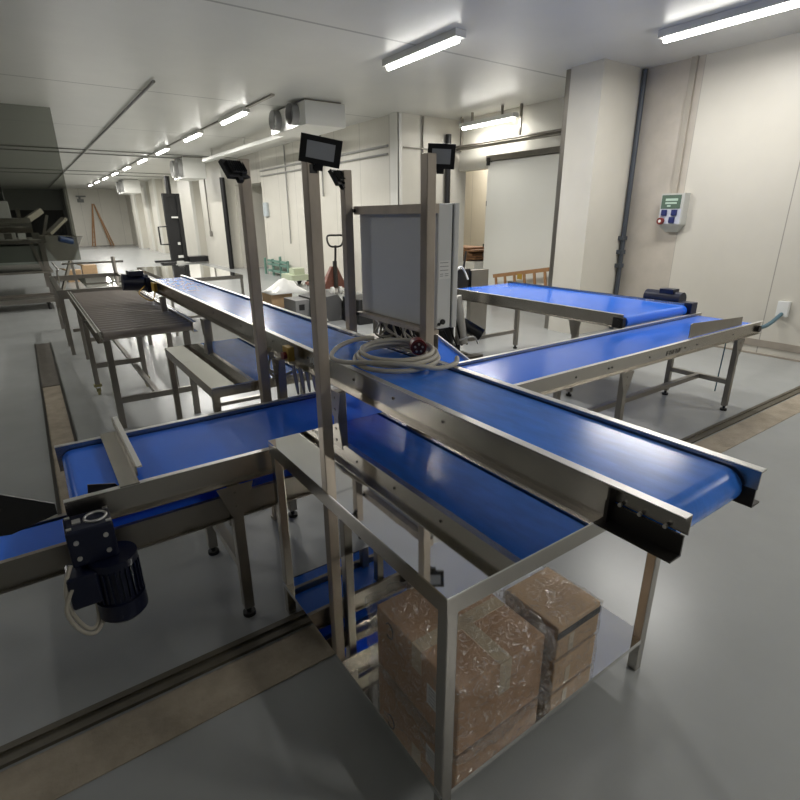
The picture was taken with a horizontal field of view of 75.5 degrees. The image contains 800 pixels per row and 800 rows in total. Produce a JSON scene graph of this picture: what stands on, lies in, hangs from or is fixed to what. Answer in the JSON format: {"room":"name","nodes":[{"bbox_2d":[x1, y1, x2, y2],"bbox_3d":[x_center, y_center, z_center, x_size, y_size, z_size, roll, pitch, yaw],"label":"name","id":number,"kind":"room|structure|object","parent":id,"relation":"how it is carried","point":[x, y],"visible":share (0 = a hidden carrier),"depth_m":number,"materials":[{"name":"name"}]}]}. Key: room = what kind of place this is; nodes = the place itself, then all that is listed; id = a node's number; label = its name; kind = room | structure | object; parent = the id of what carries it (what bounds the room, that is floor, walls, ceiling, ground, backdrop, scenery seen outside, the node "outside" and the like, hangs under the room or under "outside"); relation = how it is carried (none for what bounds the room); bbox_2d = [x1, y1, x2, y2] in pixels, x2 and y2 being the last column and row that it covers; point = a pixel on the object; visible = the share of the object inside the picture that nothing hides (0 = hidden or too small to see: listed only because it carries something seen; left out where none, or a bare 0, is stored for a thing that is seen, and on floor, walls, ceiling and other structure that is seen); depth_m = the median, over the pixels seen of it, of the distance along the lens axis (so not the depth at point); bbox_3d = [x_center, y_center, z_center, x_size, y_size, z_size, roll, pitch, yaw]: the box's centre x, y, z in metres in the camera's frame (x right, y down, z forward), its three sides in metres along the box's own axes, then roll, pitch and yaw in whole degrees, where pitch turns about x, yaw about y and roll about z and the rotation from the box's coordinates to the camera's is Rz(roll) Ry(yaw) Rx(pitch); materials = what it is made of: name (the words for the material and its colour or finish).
{"room":"factory floor","nodes":[
{"label":"factory floor","id":0,"kind":"room"},
{"bbox_2d":[2,189,63,209],"bbox_3d":[-27.832,-12.495,32.083,11.900,1.300,0.300,-13,23,-33],"label":"wall","id":1,"kind":"structure","parent":0,"point":[23,199],"depth_m":34.24,"materials":[{"name":"grey"}]},
{"bbox_2d":[60,188,73,235],"bbox_3d":[-22.878,-12.517,35.492,0.100,3.600,3.900,-13,23,-33],"label":"wall","id":2,"kind":"structure","parent":0,"point":[66,210],"depth_m":34.31,"materials":[{"name":"grey"}]},
{"bbox_2d":[64,188,132,245],"bbox_3d":[-19.634,-12.561,35.555,5.300,3.600,0.300,-13,23,-33],"label":"wall","id":3,"kind":"structure","parent":0,"point":[111,206],"depth_m":34.92,"materials":[{"name":"paint"}]},
{"bbox_2d":[130,193,149,247],"bbox_3d":[-15.967,-11.200,31.639,0.450,3.600,1.100,-13,23,-33],"label":"pillar corridor","id":4,"kind":"structure","parent":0,"point":[139,202],"depth_m":31.41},
{"bbox_2d":[133,195,143,247],"bbox_3d":[-15.797,-11.012,31.106,0.120,3.600,0.020,-13,23,-33],"label":"trim","id":5,"kind":"structure","parent":4,"relation":"attached to","point":[134,197],"depth_m":31.18,"materials":[{"name":"white metal"}]},
{"bbox_2d":[140,181,158,250],"bbox_3d":[-13.902,-10.228,28.854,0.450,3.600,1.100,-13,23,-33],"label":"pillar corridor","id":6,"kind":"structure","parent":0,"point":[146,182],"depth_m":28.60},
{"bbox_2d":[143,181,155,250],"bbox_3d":[-13.732,-10.041,28.322,0.120,3.600,0.020,-13,23,-33],"label":"trim","id":7,"kind":"structure","parent":6,"relation":"attached to","point":[144,183],"depth_m":28.30,"materials":[{"name":"white metal"}]},
{"bbox_2d":[148,179,169,252],"bbox_3d":[-12.553,-9.594,27.037,0.450,3.600,1.200,-13,23,-33],"label":"pillar corridor","id":8,"kind":"structure","parent":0,"point":[158,182],"depth_m":26.66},
{"bbox_2d":[152,179,165,252],"bbox_3d":[-12.355,-9.393,26.465,0.120,3.600,0.020,-13,23,-33],"label":"trim","id":9,"kind":"structure","parent":8,"relation":"attached to","point":[153,180],"depth_m":26.42,"materials":[{"name":"white metal"}]},
{"bbox_2d":[177,180,207,255],"bbox_3d":[-8.825,-7.840,22.010,0.450,3.600,2.000,-13,23,-33],"label":"pillar corridor","id":10,"kind":"structure","parent":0,"point":[183,186],"depth_m":21.60,"materials":[{"name":"paint"}]},
{"bbox_2d":[189,181,200,254],"bbox_3d":[-8.397,-7.530,21.129,0.120,3.600,0.020,-13,23,-33],"label":"trim","id":11,"kind":"structure","parent":10,"relation":"attached to","point":[190,182],"depth_m":21.14,"materials":[{"name":"white metal"}]},
{"bbox_2d":[125,159,268,267],"bbox_3d":[-11.517,-9.761,27.489,1.800,3.600,23.000,-13,23,-33],"label":"wall","id":12,"kind":"structure","parent":0,"point":[256,191],"depth_m":18.68,"materials":[{"name":"paint"}]},
{"bbox_2d":[0,171,163,177],"bbox_3d":[-16.272,-9.543,21.620,12.400,0.030,0.060,-13,23,-33],"label":"trim","id":13,"kind":"structure","parent":12,"relation":"attached to","point":[0,171],"depth_m":22.93,"materials":[{"name":"grey"}]},
{"bbox_2d":[1,168,170,174],"bbox_3d":[-15.124,-9.004,20.073,12.400,0.030,0.060,-13,23,-33],"label":"trim","id":14,"kind":"structure","parent":12,"relation":"attached to","point":[1,168],"depth_m":21.26,"materials":[{"name":"grey"}]},
{"bbox_2d":[0,148,215,160],"bbox_3d":[-11.109,-7.114,14.660,12.400,0.030,0.060,-13,23,-33],"label":"trim","id":15,"kind":"structure","parent":12,"relation":"attached to","point":[0,148],"depth_m":15.67,"materials":[{"name":"grey"}]},
{"bbox_2d":[199,159,242,267],"bbox_3d":[-6.725,-6.866,19.220,0.400,3.600,2.850,-13,23,-33],"label":"pillar corridor","id":16,"kind":"structure","parent":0,"point":[217,244],"depth_m":18.70,"materials":[{"name":"paint"}]},
{"bbox_2d":[203,179,212,236],"bbox_3d":[-7.185,-7.377,19.250,0.080,2.450,0.100,-13,23,-33],"label":"conduit","id":17,"kind":"object","parent":16,"relation":"attached to","point":[210,231],"visible":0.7,"depth_m":19.32,"materials":[{"name":"grey"}]},
{"bbox_2d":[258,113,465,292],"bbox_3d":[-1.421,-5.011,13.877,1.800,3.600,7.400,-13,23,-33],"label":"wall","id":18,"kind":"structure","parent":0,"point":[370,176],"depth_m":11.73,"materials":[{"name":"paint"}]},
{"bbox_2d":[233,152,260,186],"bbox_3d":[-4.232,-6.333,17.667,1.800,3.600,2.400,-13,23,-33],"label":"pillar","id":19,"kind":"structure","parent":18,"relation":"in","point":[253,158],"depth_m":16.21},
{"bbox_2d":[259,135,388,243],"bbox_3d":[-2.252,-5.315,13.285,0.050,2.580,7.000,-13,23,-33],"label":"conduit","id":20,"kind":"object","parent":18,"relation":"attached to","point":[386,145],"visible":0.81,"depth_m":13.53,"materials":[{"name":"grey"}]},
{"bbox_2d":[390,112,401,204],"bbox_3d":[-0.071,-3.865,10.615,0.115,3.600,0.255,-13,23,-33],"label":"trim","id":21,"kind":"structure","parent":18,"relation":"attached to","point":[395,118],"depth_m":10.22,"materials":[{"name":"white"}]},
{"bbox_2d":[403,116,460,152],"bbox_3d":[0.674,-4.926,10.631,1.500,1.580,0.052,-13,23,-33],"label":"conduit","id":22,"kind":"object","parent":18,"relation":"attached to","point":[422,148],"visible":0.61,"depth_m":10.32,"materials":[{"name":"silver metal"}]},
{"bbox_2d":[444,134,451,202],"bbox_3d":[1.013,-3.917,11.190,0.120,3.300,0.120,-13,23,-33],"label":"drain pipe","id":23,"kind":"object","parent":18,"relation":"attached to","point":[448,136],"visible":0.4,"depth_m":10.89,"materials":[{"name":"black plastic"}]},
{"bbox_2d":[459,112,518,129],"bbox_3d":[1.641,-5.239,9.733,0.140,0.118,1.440,-13,23,-33],"label":"lamp","id":24,"kind":"object","parent":18,"relation":"attached to","point":[511,116],"visible":1,"depth_m":9.61,"materials":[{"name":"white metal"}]},
{"bbox_2d":[0,245,799,799],"bbox_3d":[-10.110,-4.229,17.533,22.000,0.200,51.000,-13,23,-33],"label":"floor","id":25,"kind":"structure","parent":0,"point":[710,710],"depth_m":2.23,"materials":[{"name":"concrete"}]},
{"bbox_2d":[0,292,54,308],"bbox_3d":[-7.924,-1.920,10.340,1.920,0.220,1.020,-13,23,-33],"label":"frame","id":26,"kind":"object","parent":25,"relation":"on","point":[48,297],"visible":0.81,"depth_m":10.39,"materials":[{"name":"silver metal"}]},
{"bbox_2d":[0,494,56,535],"bbox_3d":[-1.442,0.607,1.638,0.665,1.180,0.056,-13,23,-33],"label":"guard","id":27,"kind":"object","parent":25,"relation":"on","point":[17,514],"visible":1,"depth_m":1.71,"materials":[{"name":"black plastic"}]},
{"bbox_2d":[0,184,82,291],"bbox_3d":[-8.932,-3.917,12.425,2.300,2.634,2.620,-13,23,-33],"label":"machine","id":28,"kind":"object","parent":25,"relation":"on","point":[19,255],"visible":0.95,"depth_m":11.74,"materials":[{"name":"silver metal"}]},
{"bbox_2d":[36,343,59,387],"bbox_3d":[-4.461,-0.478,6.513,0.160,0.012,2.450,-13,23,-33],"label":"drain cover","id":29,"kind":"object","parent":25,"relation":"on","point":[49,377],"visible":1,"depth_m":6.29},
{"bbox_2d":[34,342,76,514],"bbox_3d":[-3.386,0.028,5.063,0.200,0.012,6.300,-13,23,-33],"label":"trim","id":30,"kind":"structure","parent":25,"relation":"on","point":[57,371],"depth_m":4.53,"materials":[{"name":"grey metal"}]},
{"bbox_2d":[43,385,74,513],"bbox_3d":[-2.669,0.369,4.097,0.160,0.004,3.800,-13,23,-33],"label":"drain cover","id":31,"kind":"object","parent":25,"relation":"on","point":[60,431],"depth_m":4.49,"materials":[{"name":"metal"}]},
{"bbox_2d":[49,257,152,354],"bbox_3d":[-4.647,-1.571,7.965,1.110,1.106,2.700,-13,23,-33],"label":"work table","id":32,"kind":"object","parent":25,"relation":"on","point":[100,280],"visible":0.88,"depth_m":7.36,"materials":[{"name":"silver metal"}]},
{"bbox_2d":[77,264,97,273],"bbox_3d":[-9.745,-4.044,16.038,0.586,0.444,0.631,-13,23,-33],"label":"carton","id":33,"kind":"object","parent":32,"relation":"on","point":[87,268],"visible":0.64,"depth_m":16.02,"materials":[{"name":"cardboard"}]},
{"bbox_2d":[91,204,114,245],"bbox_3d":[-19.942,-11.600,34.269,1.340,2.675,0.345,-13,23,-33],"label":"step ladder","id":34,"kind":"object","parent":25,"relation":"on","point":[101,221],"visible":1,"depth_m":34.22,"materials":[{"name":"orange wood"}]},
{"bbox_2d":[67,290,200,428],"bbox_3d":[-2.970,-0.616,5.612,0.805,0.853,3.020,-13,23,-33],"label":"conveyor","id":35,"kind":"object","parent":25,"relation":"on","point":[113,315],"visible":0.94,"depth_m":4.84,"materials":[{"name":"silver metal"}]},
{"bbox_2d":[0,470,361,594],"bbox_3d":[-1.147,0.742,2.107,2.900,0.610,0.245,-13,23,-33],"label":"conveyor","id":36,"kind":"object","parent":25,"relation":"on","point":[39,552],"visible":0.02,"depth_m":2.00,"materials":[{"name":"silver metal"}]},
{"bbox_2d":[155,176,208,264],"bbox_3d":[-8.717,-7.047,20.233,1.900,3.210,1.300,-13,23,-33],"label":"stacker","id":37,"kind":"object","parent":25,"relation":"on","point":[171,203],"visible":0.95,"depth_m":20.35,"materials":[{"name":"black metal"}]},
{"bbox_2d":[137,264,244,335],"bbox_3d":[-3.699,-1.831,9.063,1.130,0.850,2.550,-13,23,-33],"label":"work table","id":38,"kind":"object","parent":25,"relation":"on","point":[200,272],"visible":0.45,"depth_m":8.52,"materials":[{"name":"silver metal"}]},
{"bbox_2d":[219,177,233,268],"bbox_3d":[-6.013,-6.104,17.952,0.170,3.000,0.170,-13,23,-33],"label":"drain pipe","id":39,"kind":"object","parent":25,"relation":"on","point":[222,180],"visible":1,"depth_m":17.87,"materials":[{"name":"black plastic"}]},
{"bbox_2d":[165,338,311,525],"bbox_3d":[-0.900,0.088,3.588,1.022,0.850,1.125,-13,23,-33],"label":"work table","id":40,"kind":"object","parent":25,"relation":"on","point":[222,368],"visible":0.29,"depth_m":3.19,"materials":[{"name":"silver metal"}]},
{"bbox_2d":[236,159,276,520],"bbox_3d":[-0.745,-0.222,2.790,0.064,1.965,0.060,-13,23,-33],"label":"steel post","id":41,"kind":"object","parent":25,"relation":"on","point":[245,188],"visible":0.71,"depth_m":2.64,"materials":[{"name":"silver metal"}]},
{"bbox_2d":[218,159,249,182],"bbox_3d":[-0.775,-1.075,2.432,0.077,0.102,0.130,11,22,28],"label":"monitor","id":42,"kind":"object","parent":41,"relation":"attached to","point":[233,169],"visible":1,"depth_m":2.40,"materials":[{"name":"black plastic"}]},
{"bbox_2d":[264,257,288,276],"bbox_3d":[-3.825,-4.138,15.955,0.060,0.600,1.860,-13,23,-33],"label":"guard rail","id":43,"kind":"object","parent":25,"relation":"on","point":[280,265],"visible":0.87,"depth_m":15.90,"materials":[{"name":"green paint"}]},
{"bbox_2d":[262,278,308,308],"bbox_3d":[-2.131,-1.925,9.579,0.750,0.663,0.600,-13,23,-33],"label":"carton","id":44,"kind":"object","parent":25,"relation":"on","point":[275,294],"visible":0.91,"depth_m":9.36,"materials":[{"name":"plastic"}]},
{"bbox_2d":[281,267,308,285],"bbox_3d":[-2.767,-3.268,13.682,0.520,0.458,0.760,-13,23,-33],"label":"trolley","id":45,"kind":"object","parent":25,"relation":"on","point":[297,274],"visible":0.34,"depth_m":13.45,"materials":[{"name":"green paint"}]},
{"bbox_2d":[284,292,342,321],"bbox_3d":[-1.424,-1.676,9.178,1.020,0.450,0.766,-13,23,-33],"label":"equipment case","id":46,"kind":"object","parent":25,"relation":"on","point":[334,303],"visible":0.59,"depth_m":8.94,"materials":[{"name":"grey"}]},
{"bbox_2d":[301,161,339,562],"bbox_3d":[-0.329,-0.004,2.227,0.064,1.925,0.060,-13,23,-33],"label":"steel post","id":47,"kind":"object","parent":25,"relation":"on","point":[311,182],"visible":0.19,"depth_m":2.08,"materials":[{"name":"silver metal"}]},
{"bbox_2d":[298,132,342,172],"bbox_3d":[-0.293,-0.907,1.900,0.164,0.135,0.054,-4,20,-10],"label":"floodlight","id":48,"kind":"object","parent":47,"relation":"attached to","point":[319,151],"visible":1,"depth_m":1.88,"materials":[{"name":"black plastic"}]},
{"bbox_2d":[305,234,343,293],"bbox_3d":[-1.820,-3.335,12.532,0.600,1.345,1.473,-11,22,-27],"label":"jack","id":49,"kind":"object","parent":25,"relation":"on","point":[333,278],"visible":0.8,"depth_m":12.10,"materials":[{"name":"red paint"}]},
{"bbox_2d":[340,170,356,332],"bbox_3d":[-0.288,-0.326,3.112,0.064,1.940,0.060,-13,23,-33],"label":"steel post","id":50,"kind":"object","parent":25,"relation":"on","point":[346,193],"visible":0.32,"depth_m":2.91,"materials":[{"name":"silver metal"}]},
{"bbox_2d":[328,169,345,189],"bbox_3d":[-0.327,-1.187,2.783,0.072,0.100,0.127,6,21,18],"label":"floodlight","id":51,"kind":"object","parent":50,"relation":"attached to","point":[337,176],"visible":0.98,"depth_m":2.73,"materials":[{"name":"black plastic"}]},
{"bbox_2d":[359,331,437,349],"bbox_3d":[0.006,-0.355,2.919,0.184,0.080,0.660,-13,23,-33],"label":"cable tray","id":52,"kind":"object","parent":50,"relation":"attached to","point":[417,334],"visible":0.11,"depth_m":2.92,"materials":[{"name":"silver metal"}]},
{"bbox_2d":[383,323,412,337],"bbox_3d":[-0.013,-0.423,3.043,0.045,0.114,0.250,-13,23,-33],"label":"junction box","id":53,"kind":"object","parent":52,"relation":"in","point":[399,332],"visible":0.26,"depth_m":3.02,"materials":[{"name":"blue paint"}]},
{"bbox_2d":[352,203,459,334],"bbox_3d":[0.008,-0.709,2.723,0.183,0.602,0.715,-13,23,-33],"label":"electrical cabinet","id":54,"kind":"object","parent":50,"relation":"attached to","point":[389,234],"visible":0.9,"depth_m":2.64,"materials":[{"name":"grey"}]},
{"bbox_2d":[343,294,372,324],"bbox_3d":[-0.650,-1.602,8.879,0.465,0.501,0.556,-13,23,-33],"label":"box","id":55,"kind":"object","parent":25,"relation":"on","point":[361,320],"visible":0.2,"depth_m":8.65,"materials":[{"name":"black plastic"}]},
{"bbox_2d":[0,394,799,799],"bbox_3d":[-1.492,1.301,1.442,16.200,0.004,0.200,-13,23,-33],"label":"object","id":56,"kind":"object","parent":25,"relation":"on","point":[53,773],"depth_m":1.88,"materials":[{"name":"metal"}]},
{"bbox_2d":[0,386,799,769],"bbox_3d":[-1.581,1.254,1.562,16.200,0.014,0.083,-13,23,-33],"label":"floor drain","id":57,"kind":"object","parent":25,"relation":"on","point":[16,750],"depth_m":2.00,"materials":[{"name":"metal"}]},
{"bbox_2d":[54,312,763,635],"bbox_3d":[0.864,0.045,3.604,5.571,0.898,0.889,-14,24,-35],"label":"conveyor","id":58,"kind":"object","parent":25,"relation":"on","point":[109,476],"visible":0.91,"depth_m":2.28,"materials":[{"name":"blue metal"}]},
{"bbox_2d":[373,320,469,362],"bbox_3d":[0.107,-0.160,3.932,0.261,1.075,0.955,-13,23,-33],"label":"conveyor","id":59,"kind":"object","parent":25,"relation":"on","point":[447,352],"visible":0.02,"depth_m":3.64,"materials":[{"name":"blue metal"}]},
{"bbox_2d":[420,153,436,355],"bbox_3d":[0.128,-0.128,2.523,0.064,1.955,0.060,-13,23,-33],"label":"steel post","id":60,"kind":"object","parent":25,"relation":"on","point":[428,160],"visible":0.4,"depth_m":2.30,"materials":[{"name":"silver metal"}]},
{"bbox_2d":[428,143,455,173],"bbox_3d":[0.177,-1.040,2.240,0.124,0.133,0.077,0,20,2],"label":"floodlight","id":61,"kind":"object","parent":60,"relation":"attached to","point":[445,159],"visible":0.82,"depth_m":2.20,"materials":[{"name":"black plastic"}]},
{"bbox_2d":[121,270,766,563],"bbox_3d":[-1.016,-0.083,3.565,0.682,1.190,5.875,-13,23,-33],"label":"conveyor","id":62,"kind":"object","parent":25,"relation":"on","point":[646,488],"visible":0.7,"depth_m":1.59,"materials":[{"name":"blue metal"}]},
{"bbox_2d":[267,347,291,377],"bbox_3d":[-0.677,-0.197,2.843,0.182,0.184,0.079,3,20,10],"label":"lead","id":63,"kind":"object","parent":62,"relation":"attached to","point":[271,354],"visible":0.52,"depth_m":2.85,"materials":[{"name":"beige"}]},
{"bbox_2d":[292,365,315,394],"bbox_3d":[-0.455,-0.151,2.897,0.328,0.205,0.067,-13,23,-33],"label":"cable bundle","id":64,"kind":"object","parent":62,"relation":"hanging from","point":[294,372],"visible":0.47,"depth_m":2.84,"materials":[{"name":"beige"}]},
{"bbox_2d":[329,336,458,373],"bbox_3d":[-0.032,-0.215,2.275,0.463,0.084,0.524,-13,23,-33],"label":"cable","id":65,"kind":"object","parent":62,"relation":"on","point":[418,346],"visible":1,"depth_m":2.19,"materials":[{"name":"beige plastic"}]},
{"bbox_2d":[412,341,424,353],"bbox_3d":[0.083,-0.233,2.304,0.058,0.058,0.004,-1,20,-1],"label":"plug","id":66,"kind":"object","parent":65,"relation":"attached to","point":[418,347],"depth_m":2.30,"materials":[{"name":"red"}]},
{"bbox_2d":[438,295,484,359],"bbox_3d":[0.526,-0.695,5.772,1.358,0.850,1.700,-13,23,-33],"label":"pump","id":67,"kind":"object","parent":25,"relation":"on","point":[464,327],"visible":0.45,"depth_m":6.06,"materials":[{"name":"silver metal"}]},
{"bbox_2d":[268,412,660,799],"bbox_3d":[0.215,0.616,2.076,1.033,0.850,1.128,-13,23,-33],"label":"work table","id":68,"kind":"object","parent":25,"relation":"on","point":[430,516],"visible":0.73,"depth_m":1.71,"materials":[{"name":"silver metal"}]},
{"bbox_2d":[366,581,556,764],"bbox_3d":[0.193,0.836,1.772,0.471,0.311,0.541,-13,23,-33],"label":"carton","id":69,"kind":"object","parent":68,"relation":"on","point":[500,653],"visible":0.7,"depth_m":1.65,"materials":[{"name":"brown cardboard"}]},
{"bbox_2d":[428,688,435,707],"bbox_3d":[0.106,0.928,1.593,0.001,0.061,0.058,-13,23,-33],"label":"print","id":70,"kind":"object","parent":69,"relation":"attached to","point":[430,699],"depth_m":1.60,"materials":[{"name":"grey"}]},
{"bbox_2d":[283,546,646,799],"bbox_3d":[0.216,0.875,2.168,1.029,0.020,1.120,-13,23,-33],"label":"shelf","id":71,"kind":"object","parent":68,"relation":"attached to","point":[334,596],"depth_m":1.94,"materials":[{"name":"silver metal"}]},
{"bbox_2d":[540,634,596,693],"bbox_3d":[0.539,0.884,1.888,0.243,0.139,0.251,-13,23,-33],"label":"carton","id":72,"kind":"object","parent":68,"relation":"on","point":[568,666],"visible":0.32,"depth_m":1.78,"materials":[{"name":"cardboard"}]},
{"bbox_2d":[503,566,602,662],"bbox_3d":[0.537,0.750,1.840,0.243,0.145,0.251,-13,23,-33],"label":"carton","id":73,"kind":"object","parent":72,"relation":"on","point":[569,612],"visible":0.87,"depth_m":1.78,"materials":[{"name":"cardboard"}]},
{"bbox_2d":[457,251,488,341],"bbox_3d":[0.794,-1.420,7.196,1.032,1.262,0.279,-12,22,-29],"label":"panel","id":74,"kind":"object","parent":25,"relation":"on","point":[476,313],"visible":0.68,"depth_m":7.28,"materials":[{"name":"silver metal"}]},
{"bbox_2d":[463,245,483,269],"bbox_3d":[1.593,-3.359,13.037,0.817,1.008,1.650,-13,23,-33],"label":"stack","id":75,"kind":"object","parent":25,"relation":"on","point":[474,259],"visible":0.29,"depth_m":12.28,"materials":[{"name":"brown wood"}]},
{"bbox_2d":[493,267,548,285],"bbox_3d":[2.386,-2.169,9.870,0.080,0.870,1.712,-13,23,-33],"label":"ladder","id":76,"kind":"object","parent":25,"relation":"on","point":[544,270],"visible":0.37,"depth_m":9.83,"materials":[{"name":"orange wood"}]},
{"bbox_2d":[455,281,697,396],"bbox_3d":[1.768,-0.809,5.852,1.242,0.995,2.440,-13,23,-33],"label":"conveyor","id":77,"kind":"object","parent":25,"relation":"on","point":[605,309],"visible":0.75,"depth_m":5.29,"materials":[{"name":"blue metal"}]},
{"bbox_2d":[0,0,799,189],"bbox_3d":[-10.134,-7.811,16.264,22.000,0.200,51.000,-13,23,-33],"label":"ceiling","id":78,"kind":"structure","parent":0,"point":[69,68],"depth_m":6.58,"materials":[{"name":"paint"}]},
{"bbox_2d":[48,80,154,188],"bbox_3d":[-12.858,-8.961,19.985,0.044,0.044,32.500,-13,23,-33],"label":"conduit","id":79,"kind":"object","parent":78,"relation":"attached to","point":[152,82],"visible":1,"depth_m":10.44,"materials":[{"name":"grey"}]},
{"bbox_2d":[0,144,236,158],"bbox_3d":[-10.535,-6.845,13.886,12.400,0.030,0.060,-13,23,-33],"label":"trim","id":80,"kind":"structure","parent":78,"relation":"attached to","point":[0,144],"depth_m":15.08,"materials":[{"name":"grey"}]},
{"bbox_2d":[116,179,140,194],"bbox_3d":[-14.218,-11.117,26.952,0.870,0.650,2.000,-13,23,-33],"label":"evaporator","id":81,"kind":"object","parent":78,"relation":"hanging from","point":[126,186],"visible":1,"depth_m":26.26,"materials":[{"name":"white metal"}]},
{"bbox_2d":[154,146,170,154],"bbox_3d":[-6.823,-7.149,14.813,0.140,0.118,1.440,-13,23,-33],"label":"lamp","id":82,"kind":"object","parent":78,"relation":"attached to","point":[163,149],"visible":0.98,"depth_m":14.64,"materials":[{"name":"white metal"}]},
{"bbox_2d":[170,156,206,180],"bbox_3d":[-7.183,-7.792,17.426,0.820,0.650,1.400,-13,23,-33],"label":"evaporator","id":83,"kind":"object","parent":78,"relation":"hanging from","point":[185,168],"visible":0.98,"depth_m":16.97,"materials":[{"name":"white metal"}]},
{"bbox_2d":[181,129,203,141],"bbox_3d":[-4.930,-6.259,12.261,0.140,0.118,1.440,-13,23,-33],"label":"lamp","id":84,"kind":"object","parent":78,"relation":"attached to","point":[196,133],"visible":0.99,"depth_m":12.05,"materials":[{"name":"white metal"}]},
{"bbox_2d":[218,107,249,124],"bbox_3d":[-3.209,-5.449,9.941,0.140,0.118,1.440,-13,23,-33],"label":"lamp","id":85,"kind":"object","parent":78,"relation":"attached to","point":[240,112],"visible":0.98,"depth_m":9.76,"materials":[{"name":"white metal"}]},
{"bbox_2d":[202,136,290,161],"bbox_3d":[-4.008,-6.507,13.182,0.300,0.280,6.500,-13,23,-33],"label":"ceiling tray","id":86,"kind":"object","parent":78,"relation":"attached to","point":[272,139],"visible":0.66,"depth_m":12.89,"materials":[{"name":"white metal"}]},
{"bbox_2d":[91,94,503,183],"bbox_3d":[-7.629,-8.619,19.037,3.870,0.160,27.650,-13,23,-33],"label":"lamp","id":87,"kind":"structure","parent":78,"relation":"attached to","point":[269,96],"depth_m":9.39,"materials":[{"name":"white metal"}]},
{"bbox_2d":[269,98,345,137],"bbox_3d":[-1.770,-5.148,9.478,0.900,0.400,1.530,-13,23,-33],"label":"evaporator","id":88,"kind":"object","parent":78,"relation":"hanging from","point":[309,116],"visible":0.98,"depth_m":9.04,"materials":[{"name":"white metal"}]},
{"bbox_2d":[382,28,465,70],"bbox_3d":[0.240,-4.117,6.112,0.140,0.118,1.440,-13,23,-33],"label":"lamp","id":89,"kind":"object","parent":78,"relation":"attached to","point":[449,38],"visible":1,"depth_m":5.96,"materials":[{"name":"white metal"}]},
{"bbox_2d":[456,103,561,150],"bbox_3d":[2.216,-4.980,9.248,0.115,0.613,3.650,-13,23,-33],"label":"pipe","id":90,"kind":"object","parent":78,"relation":"hanging from","point":[556,132],"visible":0.47,"depth_m":9.46,"materials":[{"name":"silver metal"}]},
{"bbox_2d":[658,0,799,43],"bbox_3d":[3.288,-3.788,5.125,0.140,0.118,1.440,-13,23,-33],"label":"lamp","id":91,"kind":"object","parent":78,"relation":"attached to","point":[761,8],"visible":1,"depth_m":5.12,"materials":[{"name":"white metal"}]},
{"bbox_2d":[464,169,487,245],"bbox_3d":[2.597,-5.098,14.047,0.200,3.600,7.500,-13,23,-33],"label":"wall","id":92,"kind":"structure","parent":0,"point":[476,181],"depth_m":14.49,"materials":[{"name":"paint"}]},
{"bbox_2d":[459,97,563,171],"bbox_3d":[2.475,-3.643,9.939,0.200,3.600,3.900,-13,23,-33],"label":"wall","id":93,"kind":"structure","parent":0,"point":[546,115],"depth_m":9.73,"materials":[{"name":"paint"}]},
{"bbox_2d":[482,146,559,285],"bbox_3d":[2.551,-3.169,9.708,0.090,2.820,2.800,-13,23,-33],"label":"sliding door","id":94,"kind":"structure","parent":93,"relation":"in","point":[521,192],"depth_m":9.91,"materials":[{"name":"silver metal"}]},
{"bbox_2d":[548,58,642,333],"bbox_3d":[2.990,-2.868,7.741,1.230,3.600,0.510,-13,23,-33],"label":"pillar","id":95,"kind":"structure","parent":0,"point":[604,93],"depth_m":7.28,"materials":[{"name":"paint"}]},
{"bbox_2d":[544,69,570,328],"bbox_3d":[2.380,-2.850,7.701,0.080,3.600,0.120,-13,23,-33],"label":"trim","id":96,"kind":"structure","parent":95,"relation":"attached to","point":[568,74],"depth_m":7.56,"materials":[{"name":"silver metal"}]},
{"bbox_2d":[609,68,647,328],"bbox_3d":[3.347,-2.822,7.633,0.100,3.580,0.090,-13,23,-33],"label":"drain pipe","id":97,"kind":"object","parent":95,"relation":"attached to","point":[623,237],"visible":1,"depth_m":7.50,"materials":[{"name":"grey plastic"}]},
{"bbox_2d":[616,32,799,359],"bbox_3d":[6.265,-1.598,4.090,0.300,3.600,10.000,-13,23,-33],"label":"wall","id":98,"kind":"structure","parent":0,"point":[736,254],"depth_m":6.58,"materials":[{"name":"paint"}]},
{"bbox_2d":[656,193,690,231],"bbox_3d":[3.744,-2.573,7.103,0.196,0.500,0.320,-13,23,-33],"label":"control panel","id":99,"kind":"object","parent":98,"relation":"attached to","point":[673,211],"visible":1,"depth_m":7.04,"materials":[{"name":"grey"}]},
{"bbox_2d":[671,56,699,192],"bbox_3d":[3.767,-3.604,6.838,0.038,1.619,0.080,-13,23,-33],"label":"duct","id":100,"kind":"object","parent":98,"relation":"attached to","point":[695,60],"visible":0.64,"depth_m":6.80,"materials":[{"name":"beige"}]},
{"bbox_2d":[644,322,799,361],"bbox_3d":[6.256,0.096,4.415,0.030,0.190,9.600,-13,23,-33],"label":"baseboard","id":101,"kind":"structure","parent":98,"relation":"attached to","point":[748,341],"depth_m":6.53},
{"bbox_2d":[775,301,790,316],"bbox_3d":[4.691,-1.115,6.323,0.058,0.180,0.120,-13,23,-33],"label":"wall outlet","id":102,"kind":"object","parent":98,"relation":"attached to","point":[782,306],"visible":1,"depth_m":6.29,"materials":[{"name":"white"}]},
{"bbox_2d":[714,312,782,390],"bbox_3d":[3.945,-0.647,5.746,2.033,0.708,0.090,-17,25,-39],"label":"air hose","id":103,"kind":"object","parent":102,"relation":"attached to","point":[779,315],"visible":0.46,"depth_m":5.79,"materials":[{"name":"blue"}]},
{"bbox_3d":[-19.214,-3.839,10.916,0.200,3.600,51.000,-13,23,-33],"label":"wall","id":104,"kind":"structure","parent":0,"visible":0},
{"bbox_2d":[10,210,67,236],"bbox_3d":[-28.698,-11.287,33.931,12.000,2.400,0.300,-13,23,-33],"label":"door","id":105,"kind":"structure","parent":104,"relation":"in","point":[54,216],"depth_m":36.14,"materials":[{"name":"black"}]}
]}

